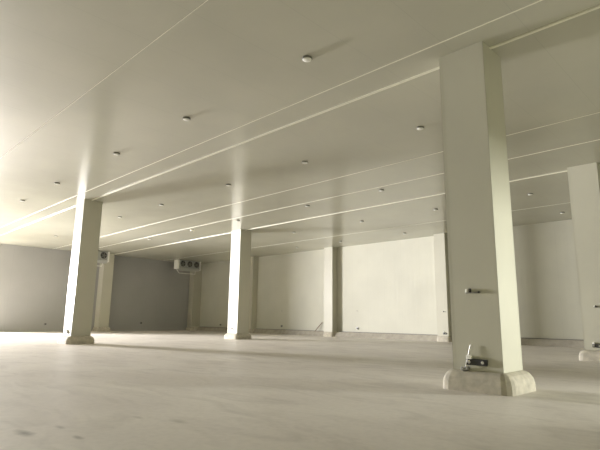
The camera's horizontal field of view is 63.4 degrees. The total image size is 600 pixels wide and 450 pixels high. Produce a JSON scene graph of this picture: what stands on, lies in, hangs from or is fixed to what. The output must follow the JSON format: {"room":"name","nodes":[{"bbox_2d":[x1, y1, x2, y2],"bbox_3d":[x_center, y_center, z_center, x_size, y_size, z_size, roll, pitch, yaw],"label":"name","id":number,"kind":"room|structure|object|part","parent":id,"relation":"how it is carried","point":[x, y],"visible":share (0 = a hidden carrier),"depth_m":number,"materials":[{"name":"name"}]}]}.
{"room":"warehouse","nodes":[
{"label":"warehouse","id":0,"kind":"room"},
{"bbox_2d":[0,244,189,331],"bbox_3d":[-19.067,2.869,23.954,0.196,4.757,32.788,-10,-15,44],"label":"wall","id":1,"kind":"structure","parent":0,"point":[33,280],"depth_m":29.16,"materials":[{"name":"grey paint"}]},
{"bbox_2d":[0,0,599,263],"bbox_3d":[-6.929,-1.678,12.727,34.132,0.196,33.180,-10,-15,44],"label":"ceiling","id":2,"kind":"structure","parent":0,"point":[228,65],"depth_m":9.44,"materials":[{"name":"white paint"}]},
{"bbox_2d":[97,251,109,266],"bbox_3d":[-12.329,1.966,28.836,0.554,0.940,1.862,-10,-15,44],"label":"cooler","id":3,"kind":"object","parent":2,"relation":"hanging from","point":[103,257],"visible":0.33,"depth_m":29.09,"materials":[{"name":"white metal"}]},
{"bbox_2d":[97,260,107,263],"bbox_3d":[-12.316,2.134,28.819,0.554,0.168,1.624,-10,-15,44],"label":"drip tray","id":4,"kind":"object","parent":3,"relation":"on","point":[98,261],"depth_m":29.07,"materials":[{"name":"white metal"}]},
{"bbox_3d":[-12.312,1.797,28.884,0.392,0.518,1.624,-10,-15,44],"label":"casing","id":5,"kind":"part","parent":3,"relation":"part of","materials":[{"name":"white metal"}]},
{"bbox_2d":[1,0,207,157],"bbox_3d":[-7.478,-1.697,12.163,33.740,0.008,0.011,-10,-15,44],"label":"trim","id":6,"kind":"structure","parent":2,"relation":"attached to","point":[207,0],"depth_m":7.67,"materials":[{"name":"white metal"}]},
{"bbox_2d":[174,259,200,274],"bbox_3d":[-7.739,2.917,33.414,0.554,0.940,1.862,-10,-15,44],"label":"cooler","id":7,"kind":"object","parent":2,"relation":"hanging from","point":[182,265],"visible":1,"depth_m":33.16,"materials":[{"name":"white metal"}]},
{"bbox_3d":[-8.340,2.655,32.839,0.448,0.616,0.140,-10,-15,44],"label":"panel","id":8,"kind":"part","parent":7,"relation":"part of","materials":[{"name":"white plastic"}]},
{"bbox_2d":[177,267,199,271],"bbox_3d":[-7.726,3.085,33.396,0.554,0.168,1.624,-10,-15,44],"label":"drip tray","id":9,"kind":"object","parent":7,"relation":"on","point":[193,269],"depth_m":33.28,"materials":[{"name":"white metal"}]},
{"bbox_3d":[-7.722,2.748,33.462,0.392,0.518,1.624,-10,-15,44],"label":"casing","id":10,"kind":"part","parent":7,"relation":"part of","materials":[{"name":"white metal"}]},
{"bbox_2d":[0,0,542,227],"bbox_3d":[-5.495,-1.284,14.140,33.740,0.011,0.022,-10,-15,44],"label":"trim","id":11,"kind":"structure","parent":2,"relation":"attached to","point":[539,0],"depth_m":8.12,"materials":[{"name":"white metal"}]},
{"bbox_2d":[0,5,599,235],"bbox_3d":[-5.067,-1.190,14.566,33.740,0.022,0.050,-10,-15,44],"label":"trim","id":12,"kind":"structure","parent":2,"relation":"attached to","point":[597,6],"depth_m":8.64,"materials":[{"name":"white metal"}]},
{"bbox_2d":[302,55,311,61],"bbox_3d":[0.107,-2.506,7.346,0.156,0.051,0.156,-10,-15,44],"label":"ceiling light","id":13,"kind":"object","parent":2,"relation":"attached to","point":[306,58],"visible":1,"depth_m":7.31,"materials":[{"name":"grey plastic"}]},
{"bbox_2d":[54,112,599,248],"bbox_3d":[-2.584,-0.682,17.044,33.740,0.010,0.025,-10,-15,44],"label":"trim","id":14,"kind":"structure","parent":2,"relation":"attached to","point":[598,112],"depth_m":13.85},
{"bbox_2d":[99,139,599,247],"bbox_3d":[-1.489,-0.455,18.135,33.740,0.011,0.031,-10,-15,44],"label":"trim","id":15,"kind":"structure","parent":2,"relation":"attached to","point":[598,139],"depth_m":14.75,"materials":[{"name":"white metal"}]},
{"bbox_2d":[118,164,599,253],"bbox_3d":[-0.134,-0.170,19.486,33.740,0.020,0.056,-10,-15,44],"label":"trim","id":16,"kind":"structure","parent":2,"relation":"attached to","point":[599,164],"depth_m":17.48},
{"bbox_2d":[164,203,564,260],"bbox_3d":[2.514,0.374,22.128,33.740,0.008,0.028,-10,-15,44],"label":"trim","id":17,"kind":"structure","parent":2,"relation":"attached to","point":[563,203],"depth_m":21.51,"materials":[{"name":"white metal"}]},
{"bbox_2d":[0,330,599,449],"bbox_3d":[-6.994,3.183,11.781,34.132,0.196,33.180,-10,-15,44],"label":"floor","id":18,"kind":"structure","parent":0,"point":[177,389],"depth_m":5.55,"materials":[{"name":"concrete"}]},
{"bbox_2d":[57,199,102,343],"bbox_3d":[-7.291,1.543,16.312,0.944,4.768,0.902,-10,-15,44],"label":"column","id":19,"kind":"structure","parent":18,"relation":"on","point":[86,235],"depth_m":16.06,"materials":[{"name":"concrete"}]},
{"bbox_3d":[-7.725,1.415,16.348,0.029,4.508,0.029,-10,-15,44],"label":"corner trim","id":20,"kind":"part","parent":19,"relation":"part of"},
{"bbox_3d":[-7.271,1.335,15.909,0.029,4.508,0.029,-10,-15,44],"label":"corner trim","id":21,"kind":"part","parent":19,"relation":"part of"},
{"bbox_3d":[-6.854,1.422,16.325,0.029,4.508,0.029,-10,-15,44],"label":"corner trim","id":22,"kind":"part","parent":19,"relation":"part of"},
{"bbox_2d":[92,254,114,330],"bbox_3d":[-12.135,4.177,30.180,0.784,4.768,0.902,-10,-15,44],"label":"column","id":23,"kind":"structure","parent":18,"relation":"on","point":[103,301],"depth_m":29.96,"materials":[{"name":"concrete"}]},
{"bbox_3d":[-12.171,3.979,29.832,0.029,4.508,0.029,-10,-15,44],"label":"corner trim","id":24,"kind":"part","parent":23,"relation":"part of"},
{"bbox_3d":[-11.755,4.065,30.248,0.029,4.508,0.029,-10,-15,44],"label":"corner trim","id":25,"kind":"part","parent":23,"relation":"part of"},
{"bbox_2d":[186,264,202,330],"bbox_3d":[-7.567,5.139,34.814,0.672,4.768,0.840,-10,-15,44],"label":"column","id":26,"kind":"structure","parent":18,"relation":"on","point":[195,281],"depth_m":34.64,"materials":[{"name":"paint"}]},
{"bbox_3d":[-7.622,4.952,34.526,0.029,4.508,0.029,-10,-15,44],"label":"corner trim","id":27,"kind":"part","parent":26,"relation":"part of","materials":[{"name":"white metal"}]},
{"bbox_2d":[224,229,251,339],"bbox_3d":[-2.673,2.615,21.506,0.944,4.768,0.902,-10,-15,44],"label":"column","id":28,"kind":"structure","parent":18,"relation":"on","point":[240,259],"depth_m":21.27,"materials":[{"name":"concrete"}]},
{"bbox_3d":[-3.107,2.486,21.542,0.029,4.508,0.029,-10,-15,44],"label":"corner trim","id":29,"kind":"part","parent":28,"relation":"part of","materials":[{"name":"white metal"}]},
{"bbox_3d":[-2.653,2.407,21.103,0.029,4.508,0.029,-10,-15,44],"label":"corner trim","id":30,"kind":"part","parent":28,"relation":"part of","materials":[{"name":"white metal"}]},
{"bbox_3d":[-2.236,2.493,21.519,0.029,4.508,0.029,-10,-15,44],"label":"corner trim","id":31,"kind":"part","parent":28,"relation":"part of","materials":[{"name":"grey metal"}]},
{"bbox_2d":[248,256,257,332],"bbox_3d":[-3.015,4.392,30.665,0.532,4.768,0.476,-10,-15,44],"label":"column","id":32,"kind":"structure","parent":18,"relation":"on","point":[254,260],"depth_m":30.51,"materials":[{"name":"paint"}]},
{"bbox_3d":[-2.991,4.218,30.436,0.029,4.508,0.029,-10,-15,44],"label":"corner trim","id":33,"kind":"part","parent":32,"relation":"part of","materials":[{"name":"white metal"}]},
{"bbox_2d":[323,247,336,336],"bbox_3d":[1.625,3.584,26.201,0.714,4.768,0.448,-10,-15,44],"label":"column","id":34,"kind":"structure","parent":18,"relation":"on","point":[330,253],"depth_m":26.05,"materials":[{"name":"concrete"}]},
{"bbox_3d":[1.723,3.401,25.919,0.029,4.508,0.029,-10,-15,44],"label":"corner trim","id":35,"kind":"part","parent":34,"relation":"part of","materials":[{"name":"white metal"}]},
{"bbox_2d":[433,233,451,341],"bbox_3d":[6.364,2.756,21.620,0.644,4.768,0.448,-10,-15,44],"label":"column","id":36,"kind":"structure","parent":18,"relation":"on","point":[442,285],"depth_m":21.47,"materials":[{"name":"concrete"}]},
{"bbox_3d":[6.078,2.640,21.711,0.029,4.508,0.029,-10,-15,44],"label":"corner trim","id":37,"kind":"part","parent":36,"relation":"part of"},
{"bbox_3d":[6.438,2.577,21.362,0.029,4.508,0.029,-10,-15,44],"label":"corner trim","id":38,"kind":"part","parent":36,"relation":"part of","materials":[{"name":"white paint"}]},
{"bbox_2d":[439,41,535,395],"bbox_3d":[2.518,-0.171,6.833,0.944,4.768,0.902,-10,-15,44],"label":"column","id":39,"kind":"structure","parent":18,"relation":"on","point":[481,255],"depth_m":6.56,"materials":[{"name":"concrete"}]},
{"bbox_3d":[2.084,-0.299,6.869,0.029,4.508,0.029,-10,-15,44],"label":"corner trim","id":40,"kind":"part","parent":39,"relation":"part of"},
{"bbox_2d":[461,345,470,370],"bbox_3d":[2.159,1.724,6.306,0.139,0.337,0.060,-10,-15,44],"label":"rod","id":41,"kind":"object","parent":39,"relation":"attached to","point":[465,368],"visible":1,"depth_m":6.29,"materials":[{"name":"silver metal"}]},
{"bbox_2d":[465,289,479,293],"bbox_3d":[2.268,0.868,6.389,0.200,0.065,0.040,-10,-15,44],"label":"clip","id":42,"kind":"object","parent":39,"relation":"attached to","point":[467,291],"visible":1,"depth_m":6.41,"materials":[{"name":"grey metal"}]},
{"bbox_2d":[466,355,487,365],"bbox_3d":[2.261,1.736,6.216,0.280,0.122,0.040,-10,-15,44],"label":"wall bracket","id":43,"kind":"object","parent":39,"relation":"attached to","point":[479,362],"visible":1,"depth_m":6.21,"materials":[{"name":"black metal"}]},
{"bbox_3d":[2.266,1.758,6.218,0.280,0.078,0.024,-10,-15,44],"label":"plate","id":44,"kind":"part","parent":43,"relation":"part of","materials":[{"name":"black metal"}]},
{"bbox_3d":[2.538,-0.379,6.430,0.029,4.508,0.029,-10,-15,44],"label":"corner trim","id":45,"kind":"part","parent":39,"relation":"part of","materials":[{"name":"white metal"}]},
{"bbox_3d":[2.955,-0.293,6.846,0.029,4.508,0.029,-10,-15,44],"label":"corner trim","id":46,"kind":"part","parent":39,"relation":"part of","materials":[{"name":"white metal"}]},
{"bbox_2d":[567,162,599,361],"bbox_3d":[7.242,0.882,11.925,0.944,4.768,0.902,-10,-15,44],"label":"column","id":47,"kind":"structure","parent":18,"relation":"on","point":[583,180],"depth_m":11.79,"materials":[{"name":"concrete"}]},
{"bbox_3d":[6.808,0.753,11.961,0.029,4.508,0.029,-10,-15,44],"label":"corner trim","id":48,"kind":"part","parent":47,"relation":"part of","materials":[{"name":"white metal"}]},
{"bbox_2d":[592,342,599,347],"bbox_3d":[6.942,2.804,11.347,0.196,0.122,0.040,-10,-15,44],"label":"wall bracket","id":49,"kind":"object","parent":47,"relation":"attached to","point":[594,345],"visible":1,"depth_m":11.36,"materials":[{"name":"grey plastic"}]},
{"bbox_3d":[7.262,0.674,11.522,0.029,4.508,0.029,-10,-15,44],"label":"corner trim","id":50,"kind":"part","parent":47,"relation":"part of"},
{"bbox_2d":[199,219,583,339],"bbox_3d":[4.592,3.147,23.777,34.132,4.757,0.196,-10,-15,44],"label":"wall","id":51,"kind":"structure","parent":0,"point":[383,287],"depth_m":23.84,"materials":[{"name":"white paint"}]},
{"bbox_2d":[196,327,583,347],"bbox_3d":[4.378,5.322,23.162,33.740,0.246,0.332,-10,-15,44],"label":"baseboard","id":52,"kind":"structure","parent":51,"relation":"attached to","point":[532,342],"depth_m":23.19,"materials":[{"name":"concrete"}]}
]}

